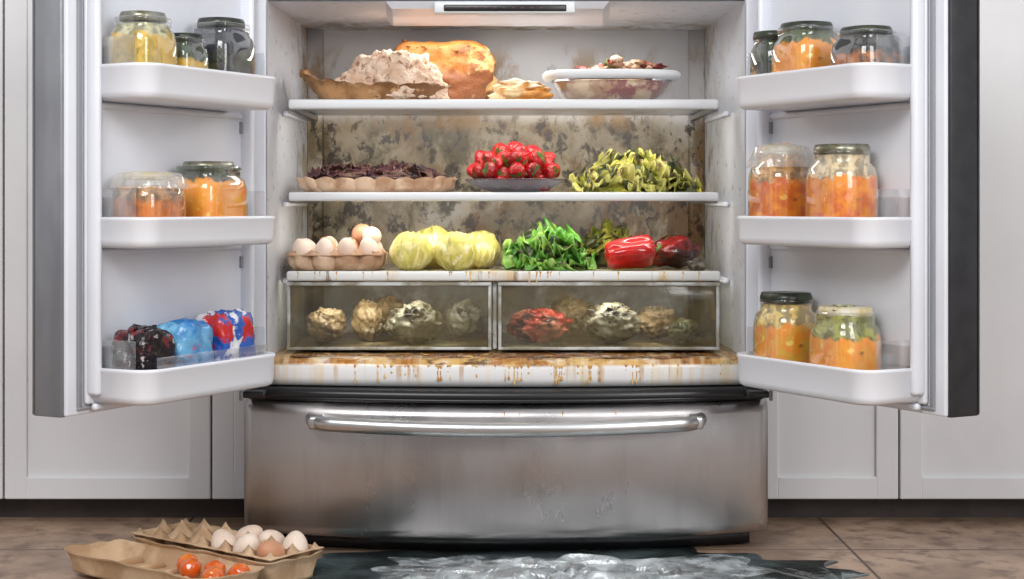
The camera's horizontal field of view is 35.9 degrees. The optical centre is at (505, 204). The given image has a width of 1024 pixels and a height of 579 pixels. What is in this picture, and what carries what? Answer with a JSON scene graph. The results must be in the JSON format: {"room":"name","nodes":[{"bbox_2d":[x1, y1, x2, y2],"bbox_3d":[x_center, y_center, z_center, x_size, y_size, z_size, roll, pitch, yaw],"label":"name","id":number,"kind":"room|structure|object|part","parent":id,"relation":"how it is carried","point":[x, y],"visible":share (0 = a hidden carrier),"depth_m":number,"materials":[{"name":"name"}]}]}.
{"room":"kitchen","nodes":[
{"label":"kitchen","id":0,"kind":"room"},
{"bbox_2d":[0,517,1023,578],"bbox_3d":[0.000,0.625,0.950,6.000,0.050,5.400,0,0,0],"label":"floor","id":1,"kind":"structure","parent":0,"point":[30,547],"depth_m":2.77,"materials":[{"name":"tile"}]},
{"bbox_2d":[0,0,245,516],"bbox_3d":[-1.107,-0.500,3.314,1.285,2.200,0.668,0,0,0],"label":"tall cabinet","id":2,"kind":"object","parent":1,"relation":"on","point":[184,458],"visible":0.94,"depth_m":2.98,"materials":[{"name":"grey"}]},
{"bbox_2d":[64,518,323,578],"bbox_3d":[-0.505,0.562,2.555,0.358,0.072,0.275,0,0,38],"label":"egg carton","id":3,"kind":"object","parent":1,"relation":"on","point":[184,549],"visible":1,"depth_m":2.53,"materials":[{"name":"beige cardboard"}]},
{"bbox_3d":[-0.545,0.575,2.504,0.358,0.044,0.146,0,0,38],"label":"lid","id":4,"kind":"part","parent":3,"relation":"part of","materials":[{"name":"beige cardboard"}]},
{"bbox_2d":[131,518,323,562],"bbox_3d":[-0.463,0.563,2.609,0.336,0.065,0.120,0,0,38],"label":"tray","id":5,"kind":"object","parent":3,"relation":"on","point":[164,542],"depth_m":2.56,"materials":[{"name":"beige cardboard"}]},
{"bbox_2d":[32,0,979,549],"bbox_3d":[0.000,0.083,2.856,1.427,1.026,1.028,0,0,0],"label":"refrigerator","id":6,"kind":"object","parent":1,"relation":"on","point":[492,439],"visible":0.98,"depth_m":2.69,"materials":[{"name":"plastic"}]},
{"bbox_2d":[109,10,176,64],"bbox_3d":[-0.553,-0.229,2.408,0.084,0.128,0.091,0,0,28],"label":"pickle jar","id":7,"kind":"object","parent":6,"relation":"in","point":[142,36],"visible":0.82,"depth_m":2.38,"materials":[{"name":"clear glass"}]},
{"bbox_3d":[-0.553,-0.286,2.408,0.065,0.014,0.070,0,0,28],"label":"lid","id":8,"kind":"part","parent":7,"relation":"part of","materials":[{"name":"grey metal"}]},
{"bbox_2d":[112,324,174,369],"bbox_3d":[-0.554,0.237,2.409,0.072,0.111,0.087,0,0,26],"label":"package","id":9,"kind":"object","parent":6,"relation":"in","point":[140,347],"visible":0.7,"depth_m":2.38},
{"bbox_2d":[109,171,187,216],"bbox_3d":[-0.548,0.004,2.421,0.102,0.110,0.111,0,0,29],"label":"jar","id":10,"kind":"object","parent":6,"relation":"in","point":[128,200],"visible":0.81,"depth_m":2.38,"materials":[{"name":"clear glass"}]},
{"bbox_3d":[-0.547,-0.044,2.418,0.069,0.012,0.074,0,0,29],"label":"lid","id":11,"kind":"part","parent":10,"relation":"part of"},
{"bbox_2d":[157,317,214,366],"bbox_3d":[-0.510,0.236,2.491,0.074,0.113,0.096,0,0,29],"label":"package","id":12,"kind":"object","parent":6,"relation":"in","point":[193,338],"visible":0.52,"depth_m":2.46},
{"bbox_2d":[173,32,208,68],"bbox_3d":[-0.507,-0.217,2.490,0.062,0.104,0.067,0,0,29],"label":"pickle jar","id":13,"kind":"object","parent":6,"relation":"in","point":[189,50],"visible":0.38,"depth_m":2.46,"materials":[{"name":"clear glass"}]},
{"bbox_3d":[-0.507,-0.263,2.490,0.052,0.011,0.056,0,0,29],"label":"lid","id":14,"kind":"part","parent":13,"relation":"part of","materials":[{"name":"grey metal"}]},
{"bbox_2d":[171,161,247,216],"bbox_3d":[-0.479,-0.005,2.543,0.098,0.128,0.116,0,0,28],"label":"jar","id":15,"kind":"object","parent":6,"relation":"in","point":[214,188],"visible":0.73,"depth_m":2.50,"materials":[{"name":"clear glass"}]},
{"bbox_3d":[-0.479,-0.063,2.543,0.074,0.014,0.087,0,0,28],"label":"lid","id":16,"kind":"part","parent":15,"relation":"part of","materials":[{"name":"grey metal"}]},
{"bbox_2d":[192,17,255,73],"bbox_3d":[-0.465,-0.233,2.576,0.090,0.138,0.097,0,0,27],"label":"jar","id":17,"kind":"object","parent":6,"relation":"in","point":[229,47],"visible":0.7,"depth_m":2.54,"materials":[{"name":"clear glass"}]},
{"bbox_3d":[-0.465,-0.295,2.576,0.071,0.015,0.077,0,0,27],"label":"lid","id":18,"kind":"part","parent":17,"relation":"part of","materials":[{"name":"grey metal"}]},
{"bbox_2d":[195,308,255,360],"bbox_3d":[-0.459,0.231,2.585,0.073,0.122,0.103,0,0,27],"label":"package","id":19,"kind":"object","parent":6,"relation":"in","point":[232,329],"visible":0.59,"depth_m":2.56},
{"bbox_2d":[305,307,345,344],"bbox_3d":[-0.329,0.220,2.894,0.076,0.070,0.076,0,0,0],"label":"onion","id":20,"kind":"object","parent":6,"relation":"on","point":[324,325],"visible":1,"depth_m":2.87,"materials":[{"name":"brown food"}]},
{"bbox_2d":[286,224,387,269],"bbox_3d":[-0.308,0.076,2.900,0.178,0.083,0.134,0,0,0],"label":"egg carton","id":21,"kind":"object","parent":6,"relation":"on","point":[364,250],"visible":1,"depth_m":2.84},
{"bbox_2d":[351,299,385,341],"bbox_3d":[-0.256,0.215,2.950,0.066,0.079,0.066,0,0,0],"label":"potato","id":22,"kind":"object","parent":6,"relation":"on","point":[368,319],"visible":1,"depth_m":2.93,"materials":[{"name":"brown food"}]},
{"bbox_2d":[299,49,451,98],"bbox_3d":[-0.239,-0.237,2.919,0.286,0.103,0.160,0,0,-4],"label":"bowl","id":23,"kind":"object","parent":6,"relation":"on","point":[384,74],"visible":0.79,"depth_m":2.87,"materials":[{"name":"beige food"}]},
{"bbox_2d":[296,160,457,191],"bbox_3d":[-0.237,-0.053,2.944,0.292,0.062,0.185,0,0,1],"label":"tray","id":24,"kind":"object","parent":6,"relation":"on","point":[394,176],"visible":0.98,"depth_m":2.87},
{"bbox_2d":[373,295,403,334],"bbox_3d":[-0.232,0.215,3.070,0.088,0.080,0.088,0,0,0],"label":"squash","id":25,"kind":"object","parent":6,"relation":"on","point":[388,302],"visible":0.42,"depth_m":3.05,"materials":[{"name":"brown food"}]},
{"bbox_3d":[-0.208,0.198,2.817,0.365,0.122,0.010,0,0,0],"label":"frame","id":26,"kind":"part","parent":6,"relation":"part of","materials":[{"name":"clear glass"}]},
{"bbox_2d":[389,231,432,270],"bbox_3d":[-0.173,0.084,2.875,0.080,0.072,0.077,0,0,0],"label":"cabbage","id":27,"kind":"object","parent":6,"relation":"on","point":[408,251],"visible":1,"depth_m":2.85,"materials":[{"name":"yellow food"}]},
{"bbox_2d":[383,300,441,343],"bbox_3d":[-0.170,0.214,2.899,0.108,0.081,0.091,0,0,0],"label":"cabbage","id":28,"kind":"object","parent":6,"relation":"on","point":[417,321],"visible":1,"depth_m":2.87,"materials":[{"name":"white food"}]},
{"bbox_2d":[417,225,447,267],"bbox_3d":[-0.137,0.078,2.970,0.086,0.082,0.086,0,0,17],"label":"cabbage","id":29,"kind":"object","parent":6,"relation":"on","point":[432,233],"visible":0.3,"depth_m":2.94,"materials":[{"name":"yellow food"}]},
{"bbox_2d":[394,39,497,98],"bbox_3d":[-0.118,-0.254,3.078,0.209,0.132,0.146,0,0,8],"label":"bread loaf","id":30,"kind":"object","parent":6,"relation":"on","point":[469,66],"visible":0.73,"depth_m":3.01,"materials":[{"name":"orange food"}]},
{"bbox_2d":[435,232,475,270],"bbox_3d":[-0.092,0.083,2.876,0.076,0.071,0.077,0,0,9],"label":"cabbage","id":31,"kind":"object","parent":6,"relation":"on","point":[455,251],"visible":1,"depth_m":2.85,"materials":[{"name":"yellow food"}]},
{"bbox_2d":[444,298,482,337],"bbox_3d":[-0.081,0.217,3.019,0.075,0.077,0.089,0,0,0],"label":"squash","id":32,"kind":"object","parent":6,"relation":"on","point":[464,319],"visible":1,"depth_m":2.99,"materials":[{"name":"grey food"}]},
{"bbox_2d":[468,230,500,268],"bbox_3d":[-0.051,0.084,2.965,0.078,0.074,0.081,0,0,26],"label":"cabbage","id":33,"kind":"object","parent":6,"relation":"on","point":[488,251],"visible":0.56,"depth_m":2.94,"materials":[{"name":"yellow food"}]},
{"bbox_3d":[-0.004,0.123,2.995,0.763,0.008,0.369,0,0,0],"label":"glass plate","id":34,"kind":"part","parent":6,"relation":"part of","materials":[{"name":"clear glass"}]},
{"bbox_3d":[-0.004,-0.184,3.008,0.763,0.008,0.344,0,0,0],"label":"glass plate","id":35,"kind":"part","parent":6,"relation":"part of","materials":[{"name":"glass"}]},
{"bbox_3d":[-0.004,0.126,2.812,0.771,0.018,0.014,0,0,0],"label":"trim","id":36,"kind":"part","parent":6,"relation":"part of","materials":[{"name":"white plastic"}]},
{"bbox_3d":[-0.004,-0.015,2.837,0.771,0.016,0.014,0,0,0],"label":"trim","id":37,"kind":"part","parent":6,"relation":"part of","materials":[{"name":"white"}]},
{"bbox_3d":[-0.004,-0.181,2.837,0.771,0.018,0.014,0,0,0],"label":"trim","id":38,"kind":"part","parent":6,"relation":"part of","materials":[{"name":"white"}]},
{"bbox_3d":[-0.003,-0.343,2.762,0.245,0.020,0.036,0,0,0],"label":"control frame","id":39,"kind":"part","parent":6,"relation":"part of","materials":[{"name":"white plastic"}]},
{"bbox_3d":[0.000,0.286,2.962,0.832,0.053,0.495,0,0,0],"label":"sill","id":40,"kind":"part","parent":6,"relation":"part of","materials":[{"name":"white plastic"}]},
{"bbox_2d":[244,398,767,540],"bbox_3d":[0.000,0.443,3.018,0.910,0.255,0.705,0,0,0],"label":"freezer","id":41,"kind":"object","parent":6,"relation":"in","point":[706,478],"depth_m":2.69,"materials":[{"name":"metal"}]},
{"bbox_3d":[0.000,0.370,2.667,0.688,0.030,0.106,0,0,0],"label":"drawer handle","id":42,"kind":"part","parent":6,"relation":"part of","materials":[{"name":"silver metal"}]},
{"bbox_2d":[465,141,564,191],"bbox_3d":[0.017,-0.070,2.925,0.188,0.096,0.188,0,0,0],"label":"bowl","id":43,"kind":"object","parent":6,"relation":"on","point":[504,164],"visible":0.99,"depth_m":2.87,"materials":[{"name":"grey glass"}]},
{"bbox_3d":[0.017,-0.035,2.925,0.188,0.026,0.188,0,0,0],"label":"glass dish","id":44,"kind":"part","parent":43,"relation":"part of","materials":[{"name":"clear glass"}]},
{"bbox_2d":[487,78,553,98],"bbox_3d":[0.026,-0.209,2.899,0.122,0.045,0.099,0,0,0],"label":"pastry","id":45,"kind":"object","parent":6,"relation":"on","point":[514,88],"visible":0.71,"depth_m":2.87,"materials":[{"name":"beige food"}]},
{"bbox_2d":[506,308,573,343],"bbox_3d":[0.063,0.222,2.904,0.127,0.067,0.090,0,0,0],"label":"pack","id":46,"kind":"object","parent":6,"relation":"on","point":[541,325],"visible":1,"depth_m":2.88},
{"bbox_2d":[501,217,596,269],"bbox_3d":[0.079,0.070,2.908,0.176,0.096,0.138,0,0,-3],"label":"lettuce","id":47,"kind":"object","parent":6,"relation":"on","point":[549,247],"visible":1,"depth_m":2.87,"materials":[{"name":"green plant"}]},
{"bbox_2d":[547,294,591,336],"bbox_3d":[0.124,0.213,3.049,0.090,0.084,0.081,0,0,-38],"label":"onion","id":48,"kind":"object","parent":6,"relation":"on","point":[572,308],"visible":0.59,"depth_m":3.02,"materials":[{"name":"brown food"}]},
{"bbox_3d":[0.183,0.198,2.817,0.395,0.122,0.010,0,0,0],"label":"frame","id":49,"kind":"part","parent":6,"relation":"part of","materials":[{"name":"clear glass"}]},
{"bbox_2d":[580,301,639,343],"bbox_3d":[0.191,0.216,2.902,0.109,0.078,0.090,0,0,0],"label":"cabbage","id":50,"kind":"object","parent":6,"relation":"on","point":[608,322],"visible":1,"depth_m":2.87,"materials":[{"name":"white food"}]},
{"bbox_2d":[542,55,680,98],"bbox_3d":[0.196,-0.233,2.950,0.256,0.090,0.190,0,0,0],"label":"casserole dish","id":51,"kind":"object","parent":6,"relation":"on","point":[634,79],"visible":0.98,"depth_m":2.88,"materials":[{"name":"white"}]},
{"bbox_2d":[550,80,672,98],"bbox_3d":[0.196,-0.210,2.950,0.228,0.044,0.164,0,0,0],"label":"glass bowl","id":52,"kind":"object","parent":6,"relation":"on","point":[567,89],"depth_m":2.89,"materials":[{"name":"clear glass"}]},
{"bbox_2d":[576,219,655,265],"bbox_3d":[0.211,0.072,3.069,0.165,0.091,0.104,0,0,0],"label":"greens","id":53,"kind":"object","parent":6,"relation":"on","point":[596,243],"visible":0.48,"depth_m":3.05,"materials":[{"name":"green plant"}]},
{"bbox_2d":[604,234,661,268],"bbox_3d":[0.233,0.085,2.861,0.107,0.063,0.062,0,0,-6],"label":"bell pepper","id":54,"kind":"object","parent":6,"relation":"on","point":[638,251],"visible":1,"depth_m":2.84,"materials":[{"name":"red food"}]},
{"bbox_3d":[0.271,0.082,2.872,0.029,0.024,0.012,0,0,-21],"label":"stem","id":55,"kind":"part","parent":54,"relation":"part of","materials":[{"name":"green food"}]},
{"bbox_2d":[569,148,702,191],"bbox_3d":[0.241,-0.064,2.934,0.256,0.083,0.172,0,0,0],"label":"leafy greens","id":56,"kind":"object","parent":6,"relation":"on","point":[635,170],"visible":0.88,"depth_m":2.89,"materials":[{"name":"yellow plant"}]},
{"bbox_2d":[637,306,678,338],"bbox_3d":[0.282,0.223,3.009,0.098,0.064,0.079,0,0,0],"label":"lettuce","id":57,"kind":"object","parent":6,"relation":"on","point":[654,322],"visible":0.88,"depth_m":2.98,"materials":[{"name":"brown food"}]},
{"bbox_2d":[653,234,700,268],"bbox_3d":[0.313,0.086,2.950,0.098,0.065,0.088,0,0,0],"label":"bell pepper","id":58,"kind":"object","parent":6,"relation":"on","point":[676,250],"visible":0.91,"depth_m":2.92,"materials":[{"name":"red plant"}]},
{"bbox_2d":[668,317,701,344],"bbox_3d":[0.326,0.231,2.883,0.062,0.049,0.066,0,0,0],"label":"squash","id":59,"kind":"object","parent":6,"relation":"on","point":[682,330],"visible":1,"depth_m":2.87,"materials":[{"name":"green food"}]},
{"bbox_2d":[687,258,707,270],"bbox_3d":[0.347,0.108,2.870,0.036,0.022,0.040,0,0,0],"label":"fig","id":60,"kind":"object","parent":6,"relation":"on","point":[696,264],"visible":1,"depth_m":2.86,"materials":[{"name":"grey food"}]},
{"bbox_2d":[750,30,779,74],"bbox_3d":[0.441,-0.226,2.620,0.066,0.122,0.071,0,0,-28],"label":"jar","id":61,"kind":"object","parent":6,"relation":"in","point":[761,55],"visible":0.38,"depth_m":2.60,"materials":[{"name":"clear glass"}]},
{"bbox_3d":[0.441,-0.280,2.620,0.057,0.013,0.062,0,0,-27],"label":"lid","id":62,"kind":"part","parent":61,"relation":"part of","materials":[{"name":"metal"}]},
{"bbox_2d":[747,142,810,216],"bbox_3d":[0.454,-0.022,2.595,0.109,0.161,0.120,0,0,-27],"label":"jar","id":63,"kind":"object","parent":6,"relation":"in","point":[778,181],"visible":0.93,"depth_m":2.56,"materials":[{"name":"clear glass"}]},
{"bbox_3d":[0.452,-0.089,2.594,0.064,0.017,0.069,0,0,-27],"label":"lid","id":64,"kind":"part","parent":63,"relation":"part of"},
{"bbox_2d":[753,291,815,362],"bbox_3d":[0.458,0.218,2.584,0.096,0.150,0.104,0,0,-28],"label":"jar","id":65,"kind":"object","parent":6,"relation":"in","point":[782,327],"visible":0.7,"depth_m":2.54,"materials":[{"name":"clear glass"}]},
{"bbox_3d":[0.458,0.151,2.584,0.078,0.016,0.084,0,0,-28],"label":"lid","id":66,"kind":"part","parent":65,"relation":"part of","materials":[{"name":"black metal"}]},
{"bbox_2d":[771,21,836,72],"bbox_3d":[0.482,-0.228,2.538,0.094,0.127,0.102,0,0,-27],"label":"jar","id":67,"kind":"object","parent":6,"relation":"in","point":[799,44],"visible":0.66,"depth_m":2.50,"materials":[{"name":"clear glass"}]},
{"bbox_3d":[0.482,-0.285,2.538,0.078,0.014,0.084,0,0,-27],"label":"lid","id":68,"kind":"part","parent":67,"relation":"part of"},
{"bbox_2d":[805,143,878,216],"bbox_3d":[0.523,-0.018,2.460,0.098,0.153,0.106,0,0,-28],"label":"jar","id":69,"kind":"object","parent":6,"relation":"in","point":[841,180],"visible":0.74,"depth_m":2.42,"materials":[{"name":"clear glass"}]},
{"bbox_3d":[0.523,-0.086,2.460,0.079,0.016,0.086,0,0,-28],"label":"lid","id":70,"kind":"part","parent":69,"relation":"part of","materials":[{"name":"grey metal"}]},
{"bbox_2d":[809,304,881,369],"bbox_3d":[0.527,0.223,2.454,0.096,0.139,0.104,0,0,-28],"label":"pickle jar","id":71,"kind":"object","parent":6,"relation":"in","point":[847,336],"visible":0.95,"depth_m":2.42,"materials":[{"name":"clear glass"}]},
{"bbox_3d":[0.527,0.165,2.454,0.078,0.014,0.084,0,0,-28],"label":"lid","id":72,"kind":"part","parent":71,"relation":"part of","materials":[{"name":"silver metal"}]},
{"bbox_2d":[830,25,902,64],"bbox_3d":[0.550,-0.218,2.413,0.091,0.106,0.098,0,0,-28],"label":"jar","id":73,"kind":"object","parent":6,"relation":"in","point":[858,43],"visible":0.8,"depth_m":2.38,"materials":[{"name":"clear glass"}]},
{"bbox_3d":[0.550,-0.265,2.413,0.072,0.011,0.078,0,0,-28],"label":"lid","id":74,"kind":"part","parent":73,"relation":"part of","materials":[{"name":"grey metal"}]},
{"bbox_2d":[307,546,868,578],"bbox_3d":[0.073,0.599,2.529,1.034,0.001,0.582,0,0,0],"label":"puddle","id":75,"kind":"object","parent":1,"relation":"on","point":[328,566],"visible":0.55,"depth_m":2.61,"materials":[{"name":"liquid"}]},
{"bbox_2d":[371,554,760,578],"bbox_3d":[0.100,0.588,2.512,0.696,0.020,0.399,0,0,0],"label":"ice","id":76,"kind":"object","parent":75,"relation":"on","point":[516,564],"visible":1,"depth_m":2.60,"materials":[{"name":"ice"}]},
{"bbox_2d":[766,0,1023,516],"bbox_3d":[0.998,-0.500,3.314,1.065,2.200,0.668,0,0,0],"label":"tall cabinet","id":77,"kind":"object","parent":1,"relation":"on","point":[827,458],"visible":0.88,"depth_m":2.99,"materials":[{"name":"grey wood"}]}
]}

